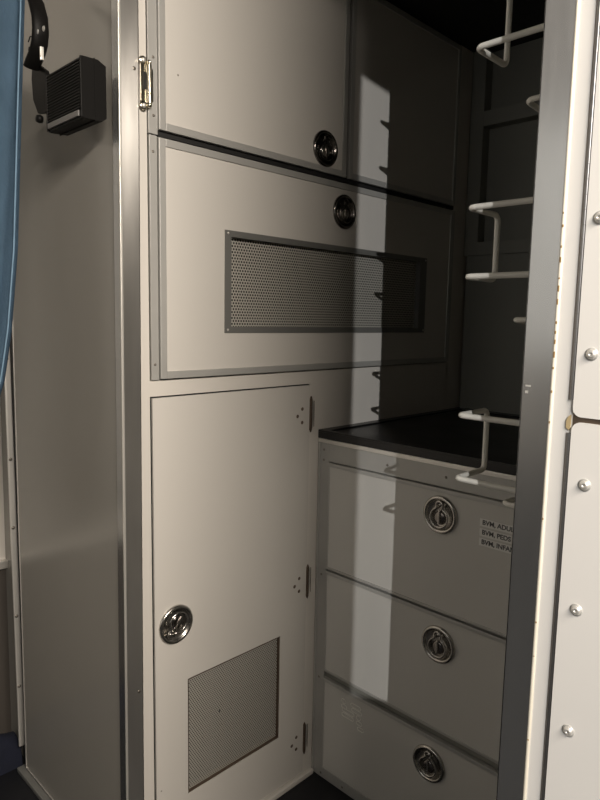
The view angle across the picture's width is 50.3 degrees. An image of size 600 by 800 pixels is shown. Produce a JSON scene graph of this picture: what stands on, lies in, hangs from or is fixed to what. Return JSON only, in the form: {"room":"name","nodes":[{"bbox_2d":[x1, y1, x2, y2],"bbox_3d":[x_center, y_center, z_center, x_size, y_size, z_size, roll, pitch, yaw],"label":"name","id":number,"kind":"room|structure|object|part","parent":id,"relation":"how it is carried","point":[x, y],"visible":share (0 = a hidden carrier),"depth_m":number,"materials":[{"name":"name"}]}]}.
{"room":"ambulance interior","nodes":[
{"label":"ambulance interior","id":0,"kind":"room"},
{"bbox_2d":[0,408,10,733],"bbox_3d":[-2.138,-0.495,0.096,0.052,3.118,4.000,8,10,44],"label":"wall","id":1,"kind":"structure","parent":0,"point":[5,705],"depth_m":1.64,"materials":[{"name":"beige paint"}]},
{"bbox_2d":[0,0,143,799],"bbox_3d":[-0.505,-0.614,1.277,0.620,3.118,0.058,8,10,44],"label":"wall partition","id":2,"kind":"structure","parent":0,"point":[64,364],"depth_m":1.28,"materials":[{"name":"metal"}]},
{"bbox_2d":[0,0,24,394],"bbox_3d":[-0.626,-0.278,1.003,0.372,0.921,0.130,0,7,-5],"label":"curtain","id":3,"kind":"object","parent":2,"relation":"hanging from","point":[12,12],"visible":1,"depth_m":1.02,"materials":[{"name":"blue fabric"}]},
{"bbox_2d":[4,333,25,758],"bbox_3d":[-0.653,-0.640,1.393,0.041,3.100,0.024,8,10,44],"label":"trim","id":4,"kind":"structure","parent":2,"relation":"attached to","point":[9,378],"depth_m":1.51,"materials":[{"name":"metal"}]},
{"bbox_2d":[17,764,51,799],"bbox_3d":[-0.506,0.934,1.412,0.500,0.012,0.040,8,10,44],"label":"baseboard","id":5,"kind":"structure","parent":2,"relation":"attached to","point":[23,772],"depth_m":1.52,"materials":[{"name":"metal"}]},
{"bbox_2d":[32,55,106,135],"bbox_3d":[-0.394,-0.534,1.102,0.196,0.142,0.068,8,10,44],"label":"speaker","id":6,"kind":"object","parent":2,"relation":"attached to","point":[72,98],"visible":0.99,"depth_m":1.05},
{"bbox_2d":[23,0,48,70],"bbox_3d":[-0.456,-0.655,1.092,0.114,0.169,0.029,8,10,44],"label":"flexible arm","id":7,"kind":"object","parent":6,"relation":"attached to","point":[37,50],"visible":1,"depth_m":1.08},
{"bbox_3d":[-0.463,-0.500,1.135,0.015,0.015,0.012,8,10,44],"label":"thumb knob","id":8,"kind":"part","parent":6,"relation":"part of","materials":[{"name":"black plastic"}]},
{"bbox_3d":[-0.396,-0.468,1.067,0.113,0.009,0.004,8,10,44],"label":"name plate","id":9,"kind":"part","parent":6,"relation":"part of","materials":[{"name":"grey"}]},
{"bbox_2d":[0,755,353,799],"bbox_3d":[0.286,1.323,-1.276,5.950,0.060,5.200,8,10,44],"label":"floor","id":10,"kind":"structure","parent":0,"point":[13,786],"depth_m":1.52,"materials":[{"name":"black"}]},
{"bbox_2d":[0,731,22,775],"bbox_3d":[-0.875,0.871,1.469,0.090,0.110,0.430,8,10,44],"label":"cloth bundle","id":11,"kind":"object","parent":10,"relation":"on","point":[10,751],"visible":0.98,"depth_m":1.58,"materials":[{"name":"blue fabric"}]},
{"bbox_2d":[150,384,314,799],"bbox_3d":[-0.259,0.435,1.498,0.391,0.956,0.431,8,10,44],"label":"base cabinet","id":12,"kind":"object","parent":10,"relation":"on","point":[231,573],"visible":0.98,"depth_m":1.35,"materials":[{"name":"beige metal"}]},
{"bbox_2d":[189,639,276,787],"bbox_3d":[-0.142,0.675,1.393,0.001,0.252,0.255,8,10,44],"label":"vent grille","id":13,"kind":"object","parent":12,"relation":"attached to","point":[216,774],"depth_m":1.39,"materials":[{"name":"grey metal"}]},
{"bbox_3d":[-0.144,0.674,1.395,0.016,0.252,0.256,8,10,44],"label":"vent trim","id":14,"kind":"part","parent":12,"relation":"part of","materials":[{"name":"brown metal"}]},
{"bbox_2d":[311,438,515,799],"bbox_3d":[0.496,0.522,1.492,0.727,0.845,0.594,8,10,44],"label":"base cabinet","id":15,"kind":"object","parent":10,"relation":"on","point":[413,560],"visible":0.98,"depth_m":1.34,"materials":[{"name":"grey metal"}]},
{"bbox_3d":[0.291,0.818,1.324,0.662,0.238,0.010,8,10,44],"label":"drawer trim","id":16,"kind":"part","parent":15,"relation":"part of","materials":[{"name":"metal"}]},
{"bbox_3d":[0.292,0.818,1.325,0.659,0.232,0.010,8,10,44],"label":"drawer","id":17,"kind":"part","parent":15,"relation":"part of","materials":[{"name":"metal"}]},
{"bbox_3d":[0.295,0.558,1.291,0.662,0.251,0.010,8,10,44],"label":"drawer trim","id":18,"kind":"part","parent":15,"relation":"part of","materials":[{"name":"metal"}]},
{"bbox_3d":[0.297,0.558,1.293,0.659,0.245,0.010,8,10,44],"label":"drawer","id":19,"kind":"part","parent":15,"relation":"part of","materials":[{"name":"metal"}]},
{"bbox_2d":[318,408,519,475],"bbox_3d":[0.514,0.092,1.446,0.728,0.019,0.604,8,10,44],"label":"countertop","id":20,"kind":"structure","parent":15,"relation":"on","point":[441,435],"depth_m":1.43,"materials":[{"name":"black rubber"}]},
{"bbox_3d":[0.300,0.303,1.259,0.662,0.254,0.010,8,10,44],"label":"drawer trim","id":21,"kind":"part","parent":15,"relation":"part of","materials":[{"name":"metal"}]},
{"bbox_3d":[0.301,0.303,1.261,0.659,0.248,0.010,8,10,44],"label":"drawer","id":22,"kind":"part","parent":15,"relation":"part of","materials":[{"name":"metal"}]},
{"bbox_2d":[496,0,599,799],"bbox_3d":[0.939,-0.504,0.610,0.918,3.117,1.141,8,10,44],"label":"tall cabinet","id":23,"kind":"object","parent":10,"relation":"on","point":[549,748],"visible":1,"depth_m":0.57,"materials":[{"name":"white metal"}]},
{"bbox_2d":[455,408,519,507],"bbox_3d":[0.292,0.078,0.780,0.121,0.145,0.210,8,10,44],"label":"wire rack","id":24,"kind":"object","parent":23,"relation":"attached to","point":[472,414],"visible":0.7,"depth_m":0.74,"materials":[{"name":"white metal"}]},
{"bbox_2d":[465,197,532,323],"bbox_3d":[0.296,-0.154,0.751,0.121,0.146,0.210,8,10,44],"label":"wire rack","id":25,"kind":"object","parent":23,"relation":"attached to","point":[481,208],"visible":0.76,"depth_m":0.71,"materials":[{"name":"white metal"}]},
{"bbox_2d":[477,0,543,111],"bbox_3d":[0.300,-0.398,0.720,0.121,0.147,0.210,8,10,44],"label":"wire rack","id":26,"kind":"object","parent":23,"relation":"attached to","point":[481,48],"visible":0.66,"depth_m":0.71,"materials":[{"name":"white metal"}]},
{"bbox_3d":[0.450,0.549,0.408,0.620,1.006,0.002,8,10,44],"label":"door","id":27,"kind":"part","parent":23,"relation":"part of","materials":[{"name":"white metal"}]},
{"bbox_3d":[0.477,-0.937,0.222,0.620,1.980,0.002,8,10,44],"label":"door","id":28,"kind":"part","parent":23,"relation":"part of","materials":[{"name":"white metal"}]},
{"bbox_2d":[138,0,472,799],"bbox_3d":[0.090,-0.030,1.529,0.033,1.918,1.110,8,10,44],"label":"cabinet frame","id":29,"kind":"structure","parent":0,"point":[344,396],"depth_m":1.52,"materials":[{"name":"beige paint"}]},
{"bbox_2d":[111,0,143,799],"bbox_3d":[-0.292,-0.584,1.066,0.024,3.118,0.058,8,10,44],"label":"trim","id":30,"kind":"structure","parent":29,"relation":"attached to","point":[124,13],"depth_m":1.12,"materials":[{"name":"silver metal"}]},
{"bbox_2d":[139,0,461,209],"bbox_3d":[-0.048,-0.732,1.542,0.394,0.437,1.004,8,10,44],"label":"upper cabinet","id":31,"kind":"object","parent":29,"relation":"attached to","point":[365,94],"visible":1,"depth_m":1.36,"materials":[{"name":"beige metal"}]},
{"bbox_3d":[-0.068,-0.698,1.258,0.008,0.422,0.496,8,10,44],"label":"door trim","id":32,"kind":"part","parent":31,"relation":"part of","materials":[{"name":"metal"}]},
{"bbox_3d":[-0.069,-0.698,1.259,0.005,0.418,0.492,8,10,44],"label":"door","id":33,"kind":"part","parent":31,"relation":"part of","materials":[{"name":"white metal"}]},
{"bbox_3d":[0.274,-0.735,1.601,0.008,0.422,0.456,8,10,44],"label":"door trim","id":34,"kind":"part","parent":31,"relation":"part of","materials":[{"name":"metal"}]},
{"bbox_3d":[0.273,-0.735,1.601,0.005,0.418,0.452,8,10,44],"label":"door","id":35,"kind":"part","parent":31,"relation":"part of","materials":[{"name":"grey metal"}]},
{"bbox_2d":[147,134,454,380],"bbox_3d":[-0.049,-0.302,1.603,0.394,0.426,0.985,8,10,44],"label":"upper cabinet","id":36,"kind":"object","parent":29,"relation":"attached to","point":[254,267],"visible":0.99,"depth_m":1.37,"materials":[{"name":"white metal"}]},
{"bbox_2d":[231,238,415,327],"bbox_3d":[0.082,-0.257,1.490,0.001,0.174,0.644,8,10,44],"label":"grille","id":37,"kind":"object","parent":36,"relation":"attached to","point":[292,242],"depth_m":1.45,"materials":[{"name":"grey metal"}]},
{"bbox_3d":[0.091,-0.257,1.491,0.019,0.198,0.690,8,10,44],"label":"grille frame","id":38,"kind":"part","parent":36,"relation":"part of","materials":[{"name":"metal"}]},
{"bbox_2d":[387,0,544,52],"bbox_3d":[0.383,-0.922,1.166,0.733,0.048,1.194,8,10,44],"label":"ceiling","id":39,"kind":"structure","parent":0,"point":[470,23],"depth_m":1.58,"materials":[{"name":"black"}]},
{"bbox_2d":[459,37,542,414],"bbox_3d":[0.760,-0.466,1.626,0.762,1.052,0.082,8,10,44],"label":"wall","id":40,"kind":"structure","parent":0,"point":[503,128],"depth_m":1.79,"materials":[{"name":"grey metal"}]}
]}

